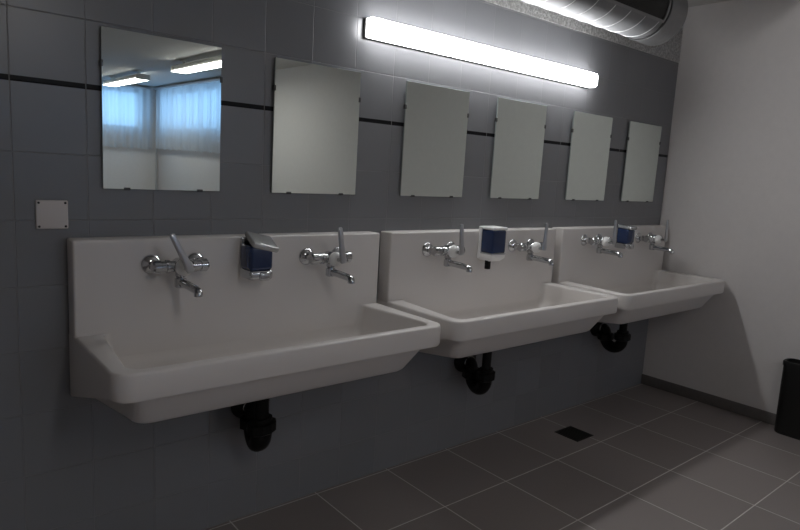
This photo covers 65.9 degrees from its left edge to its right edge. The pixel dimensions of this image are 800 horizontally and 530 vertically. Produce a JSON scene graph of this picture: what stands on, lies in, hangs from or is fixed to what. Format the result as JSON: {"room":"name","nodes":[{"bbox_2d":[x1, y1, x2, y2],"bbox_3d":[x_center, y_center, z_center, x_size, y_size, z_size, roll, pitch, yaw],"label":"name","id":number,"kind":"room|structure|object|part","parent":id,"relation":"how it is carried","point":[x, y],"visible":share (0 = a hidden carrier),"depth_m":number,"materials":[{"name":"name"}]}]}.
{"room":"public restroom","nodes":[
{"label":"public restroom","id":0,"kind":"room"},
{"bbox_2d":[0,0,683,529],"bbox_3d":[-0.541,-0.285,2.498,6.074,2.640,0.184,-4,11,-39],"label":"wall","id":1,"kind":"structure","parent":0,"point":[68,462],"depth_m":2.44,"materials":[{"name":"grey tile"}]},
{"bbox_2d":[35,200,67,228],"bbox_3d":[-1.091,-0.158,1.937,0.090,0.090,0.012,-4,11,-39],"label":"cover plate","id":2,"kind":"object","parent":1,"relation":"attached to","point":[50,214],"visible":1,"depth_m":1.93,"materials":[{"name":"grey plastic"}]},
{"bbox_2d":[99,26,222,191],"bbox_3d":[-0.802,-0.509,2.105,0.407,0.512,0.013,-4,11,-39],"label":"wall mirror","id":3,"kind":"object","parent":1,"relation":"attached to","point":[161,96],"visible":1,"depth_m":2.09,"materials":[{"name":"white mirror"}]},
{"bbox_2d":[67,231,440,423],"bbox_3d":[-0.450,0.189,2.203,1.211,0.547,0.527,-4,11,-39],"label":"sink","id":4,"kind":"object","parent":1,"relation":"attached to","point":[150,350],"visible":1,"depth_m":2.13,"materials":[{"name":"white ceramic"}]},
{"bbox_2d":[141,233,209,296],"bbox_3d":[-0.711,-0.010,2.044,0.218,0.202,0.211,-4,11,-39],"label":"mixer tap","id":5,"kind":"object","parent":4,"relation":"attached to","point":[184,265],"visible":1,"depth_m":2.04,"materials":[{"name":"silver metal"}]},
{"bbox_3d":[-0.703,-0.037,1.987,0.029,0.142,0.015,-35,29,-30],"label":"lever","id":6,"kind":"part","parent":5,"relation":"part of","materials":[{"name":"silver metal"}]},
{"bbox_3d":[-0.698,0.070,2.042,0.038,0.038,0.165,-5,12,-44],"label":"spout","id":7,"kind":"part","parent":5,"relation":"part of","materials":[{"name":"silver metal"}]},
{"bbox_2d":[230,398,275,451],"bbox_3d":[-0.539,0.566,2.397,0.190,0.299,0.232,-4,11,-39],"label":"trap","id":8,"kind":"object","parent":4,"relation":"attached to","point":[258,425],"visible":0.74,"depth_m":2.31,"materials":[{"name":"black plastic"}]},
{"bbox_2d":[240,231,278,280],"bbox_3d":[-0.514,-0.035,2.273,0.123,0.172,0.109,-4,11,-39],"label":"soap dispenser","id":9,"kind":"object","parent":4,"relation":"attached to","point":[256,249],"visible":1,"depth_m":2.24,"materials":[{"name":"blue plastic"}]},
{"bbox_3d":[-0.556,-0.032,2.301,0.080,0.146,0.012,-4,11,-39],"label":"plate","id":10,"kind":"part","parent":9,"relation":"part of","materials":[{"name":"silver metal"}]},
{"bbox_3d":[-0.526,-0.029,2.265,0.092,0.090,0.090,-4,11,-39],"label":"tank","id":11,"kind":"part","parent":9,"relation":"part of","materials":[{"name":"blue plastic"}]},
{"bbox_3d":[-0.507,-0.085,2.268,0.104,0.021,0.108,13,21,-38],"label":"lid","id":12,"kind":"part","parent":9,"relation":"part of","materials":[{"name":"silver metal"}]},
{"bbox_2d":[299,227,354,283],"bbox_3d":[-0.247,-0.048,2.426,0.218,0.213,0.211,-4,11,-39],"label":"mixer tap","id":13,"kind":"object","parent":4,"relation":"attached to","point":[337,256],"visible":1,"depth_m":2.42,"materials":[{"name":"silver metal"}]},
{"bbox_3d":[-0.235,0.039,2.425,0.038,0.038,0.165,-5,12,-44],"label":"spout","id":14,"kind":"part","parent":13,"relation":"part of","materials":[{"name":"silver metal"}]},
{"bbox_3d":[-0.225,-0.076,2.381,0.029,0.142,0.015,-15,18,-37],"label":"lever","id":15,"kind":"part","parent":13,"relation":"part of","materials":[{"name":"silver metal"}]},
{"bbox_2d":[271,57,360,194],"bbox_3d":[-0.333,-0.541,2.493,0.407,0.512,0.013,-4,11,-39],"label":"wall mirror","id":16,"kind":"object","parent":1,"relation":"attached to","point":[316,107],"visible":1,"depth_m":2.48,"materials":[{"name":"grey metal"}]},
{"bbox_2d":[400,81,469,197],"bbox_3d":[0.168,-0.576,2.907,0.407,0.512,0.013,-4,11,-39],"label":"wall mirror","id":17,"kind":"object","parent":1,"relation":"attached to","point":[435,117],"visible":1,"depth_m":2.89,"materials":[{"name":"grey metal"}]},
{"bbox_2d":[363,17,597,88],"bbox_3d":[0.495,-1.025,3.064,1.632,0.082,0.066,-4,11,-39],"label":"wall lamp","id":18,"kind":"object","parent":1,"relation":"attached to","point":[375,29],"visible":1,"depth_m":2.90,"materials":[{"name":"white plastic"}]},
{"bbox_2d":[377,227,617,357],"bbox_3d":[0.524,0.123,3.008,1.200,0.547,0.527,-4,11,-39],"label":"sink","id":19,"kind":"object","parent":1,"relation":"attached to","point":[514,302],"visible":0.84,"depth_m":2.95,"materials":[{"name":"white ceramic"}]},
{"bbox_2d":[422,224,471,272],"bbox_3d":[0.253,-0.086,2.839,0.218,0.214,0.211,-4,11,-39],"label":"mixer tap","id":20,"kind":"object","parent":19,"relation":"attached to","point":[449,251],"visible":1,"depth_m":2.83,"materials":[{"name":"silver metal"}]},
{"bbox_3d":[0.266,0.001,2.838,0.038,0.038,0.165,-5,12,-44],"label":"spout","id":21,"kind":"part","parent":20,"relation":"part of","materials":[{"name":"silver metal"}]},
{"bbox_3d":[0.279,-0.115,2.797,0.029,0.142,0.015,-10,15,-38],"label":"lever","id":22,"kind":"part","parent":20,"relation":"part of","materials":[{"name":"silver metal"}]},
{"bbox_2d":[454,352,494,394],"bbox_3d":[0.413,0.508,3.185,0.176,0.313,0.232,-4,11,-39],"label":"trap","id":23,"kind":"object","parent":19,"relation":"attached to","point":[478,380],"visible":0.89,"depth_m":3.14,"materials":[{"name":"black plastic"}]},
{"bbox_2d":[477,226,507,268],"bbox_3d":[0.461,-0.086,3.086,0.112,0.212,0.101,-4,11,-39],"label":"soap dispenser","id":24,"kind":"object","parent":19,"relation":"attached to","point":[491,239],"visible":1,"depth_m":3.05,"materials":[{"name":"white plastic"}]},
{"bbox_3d":[0.437,-0.116,3.113,0.112,0.164,0.020,-4,11,-39],"label":"plate","id":25,"kind":"part","parent":24,"relation":"part of","materials":[{"name":"white plastic"}]},
{"bbox_3d":[0.466,-0.119,3.077,0.100,0.119,0.083,-4,11,-39],"label":"tank","id":26,"kind":"part","parent":24,"relation":"part of","materials":[{"name":"blue plastic"}]},
{"bbox_2d":[508,223,553,265],"bbox_3d":[0.719,-0.116,3.224,0.218,0.214,0.211,-4,11,-39],"label":"mixer tap","id":27,"kind":"object","parent":19,"relation":"attached to","point":[532,247],"visible":1,"depth_m":3.21,"materials":[{"name":"silver metal"}]},
{"bbox_3d":[0.732,-0.029,3.223,0.038,0.038,0.165,-5,12,-43],"label":"spout","id":28,"kind":"part","parent":27,"relation":"part of","materials":[{"name":"silver metal"}]},
{"bbox_3d":[0.751,-0.145,3.187,0.029,0.142,0.015,-1,9,-40],"label":"lever","id":29,"kind":"part","parent":27,"relation":"part of","materials":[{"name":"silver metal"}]},
{"bbox_2d":[490,97,546,199],"bbox_3d":[0.634,-0.608,3.292,0.407,0.512,0.013,-4,11,-39],"label":"wall mirror","id":30,"kind":"object","parent":1,"relation":"attached to","point":[520,126],"visible":1,"depth_m":3.28,"materials":[{"name":"grey metal"}]},
{"bbox_2d":[565,111,612,200],"bbox_3d":[1.137,-0.642,3.707,0.407,0.512,0.013,-4,11,-39],"label":"wall mirror","id":31,"kind":"object","parent":1,"relation":"attached to","point":[591,136],"visible":1,"depth_m":3.69,"materials":[{"name":"grey metal"}]},
{"bbox_2d":[551,225,724,323],"bbox_3d":[1.495,0.057,3.809,1.200,0.547,0.527,-4,11,-39],"label":"sink","id":32,"kind":"object","parent":1,"relation":"attached to","point":[643,290],"visible":0.78,"depth_m":3.77,"materials":[{"name":"white ceramic"}]},
{"bbox_2d":[581,220,622,257],"bbox_3d":[1.221,-0.162,3.637,0.218,0.214,0.211,-4,11,-39],"label":"mixer tap","id":33,"kind":"object","parent":32,"relation":"attached to","point":[600,241],"visible":1,"depth_m":3.63,"materials":[{"name":"silver metal"}]},
{"bbox_3d":[1.234,-0.075,3.635,0.038,0.038,0.165,-5,12,-44],"label":"spout","id":34,"kind":"part","parent":33,"relation":"part of","materials":[{"name":"silver metal"}]},
{"bbox_3d":[1.250,-0.191,3.597,0.029,0.142,0.015,-5,12,-39],"label":"lever","id":35,"kind":"part","parent":33,"relation":"part of","materials":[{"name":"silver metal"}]},
{"bbox_2d":[590,322,630,352],"bbox_3d":[1.370,0.424,3.972,0.160,0.277,0.232,-4,11,-39],"label":"trap","id":36,"kind":"object","parent":32,"relation":"attached to","point":[601,330],"visible":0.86,"depth_m":3.96,"materials":[{"name":"black plastic"}]},
{"bbox_2d":[615,224,636,248],"bbox_3d":[1.416,-0.176,3.869,0.088,0.150,0.102,-4,11,-39],"label":"soap dispenser","id":37,"kind":"object","parent":32,"relation":"attached to","point":[624,233],"visible":1,"depth_m":3.84,"materials":[{"name":"blue plastic"}]},
{"bbox_3d":[1.415,-0.183,3.871,0.086,0.090,0.080,-4,11,-39],"label":"tank","id":38,"kind":"part","parent":37,"relation":"part of","materials":[{"name":"blue plastic"}]},
{"bbox_3d":[1.422,-0.236,3.860,0.074,0.021,0.098,-4,15,-39],"label":"lid","id":39,"kind":"part","parent":37,"relation":"part of","materials":[{"name":"silver metal"}]},
{"bbox_2d":[635,220,673,253],"bbox_3d":[1.692,-0.193,4.026,0.218,0.214,0.211,-4,11,-39],"label":"mixer tap","id":40,"kind":"object","parent":32,"relation":"attached to","point":[651,238],"visible":1,"depth_m":4.02,"materials":[{"name":"silver metal"}]},
{"bbox_3d":[1.705,-0.106,4.025,0.038,0.038,0.165,-5,12,-44],"label":"spout","id":41,"kind":"part","parent":40,"relation":"part of","materials":[{"name":"silver metal"}]},
{"bbox_3d":[1.722,-0.221,3.987,0.029,0.142,0.015,-4,11,-39],"label":"lever","id":42,"kind":"part","parent":40,"relation":"part of","materials":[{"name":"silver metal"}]},
{"bbox_2d":[621,121,661,201],"bbox_3d":[1.600,-0.674,4.090,0.407,0.512,0.013,-4,11,-39],"label":"wall mirror","id":43,"kind":"object","parent":1,"relation":"attached to","point":[643,144],"visible":1,"depth_m":4.08,"materials":[{"name":"grey metal"}]},
{"bbox_2d":[204,383,799,529],"bbox_3d":[2.799,1.889,-1.366,6.474,0.150,10.930,-4,11,-39],"label":"floor","id":44,"kind":"structure","parent":0,"point":[654,459],"depth_m":3.01,"materials":[{"name":"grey tile"}]},
{"bbox_2d":[555,426,593,441],"bbox_3d":[1.006,0.976,3.572,0.158,0.004,0.158,-4,11,-39],"label":"floor drain","id":45,"kind":"object","parent":44,"relation":"on","point":[570,432],"visible":1,"depth_m":3.57,"materials":[{"name":"black metal"}]},
{"bbox_2d":[774,358,799,439],"bbox_3d":[2.443,0.818,3.638,0.124,0.450,0.380,-4,11,-39],"label":"trash bin","id":46,"kind":"object","parent":44,"relation":"on","point":[787,422],"visible":1,"depth_m":3.69,"materials":[{"name":"black plastic"}]},
{"bbox_2d":[688,0,728,6],"bbox_3d":[2.951,-0.866,-1.777,6.474,0.150,10.930,-4,11,-39],"label":"ceiling","id":47,"kind":"structure","parent":0,"point":[691,3],"depth_m":4.02,"materials":[{"name":"paint"}]},
{"bbox_2d":[521,0,687,45],"bbox_3d":[-0.557,-1.319,1.837,5.302,0.403,0.336,-4,11,-39],"label":"ventilation duct","id":48,"kind":"object","parent":47,"relation":"hanging from","point":[646,22],"visible":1,"depth_m":3.19,"materials":[{"name":"metal"}]},
{"bbox_2d":[605,0,670,22],"bbox_3d":[0.955,-1.369,2.909,1.215,0.211,0.053,-4,11,-39],"label":"grille","id":49,"kind":"object","parent":48,"relation":"attached to","point":[643,11],"depth_m":3.17,"materials":[{"name":"black metal"}]},
{"bbox_2d":[642,0,799,413],"bbox_3d":[5.290,0.346,0.423,0.200,2.640,10.930,-4,11,-39],"label":"wall","id":50,"kind":"structure","parent":0,"point":[731,201],"depth_m":3.98,"materials":[{"name":"white paint"}]},
{"bbox_2d":[641,374,775,424],"bbox_3d":[5.133,1.618,0.553,0.011,0.074,10.550,-4,11,-39],"label":"baseboard","id":51,"kind":"structure","parent":50,"relation":"attached to","point":[732,406],"depth_m":4.16,"materials":[{"name":"tile"}]}
]}

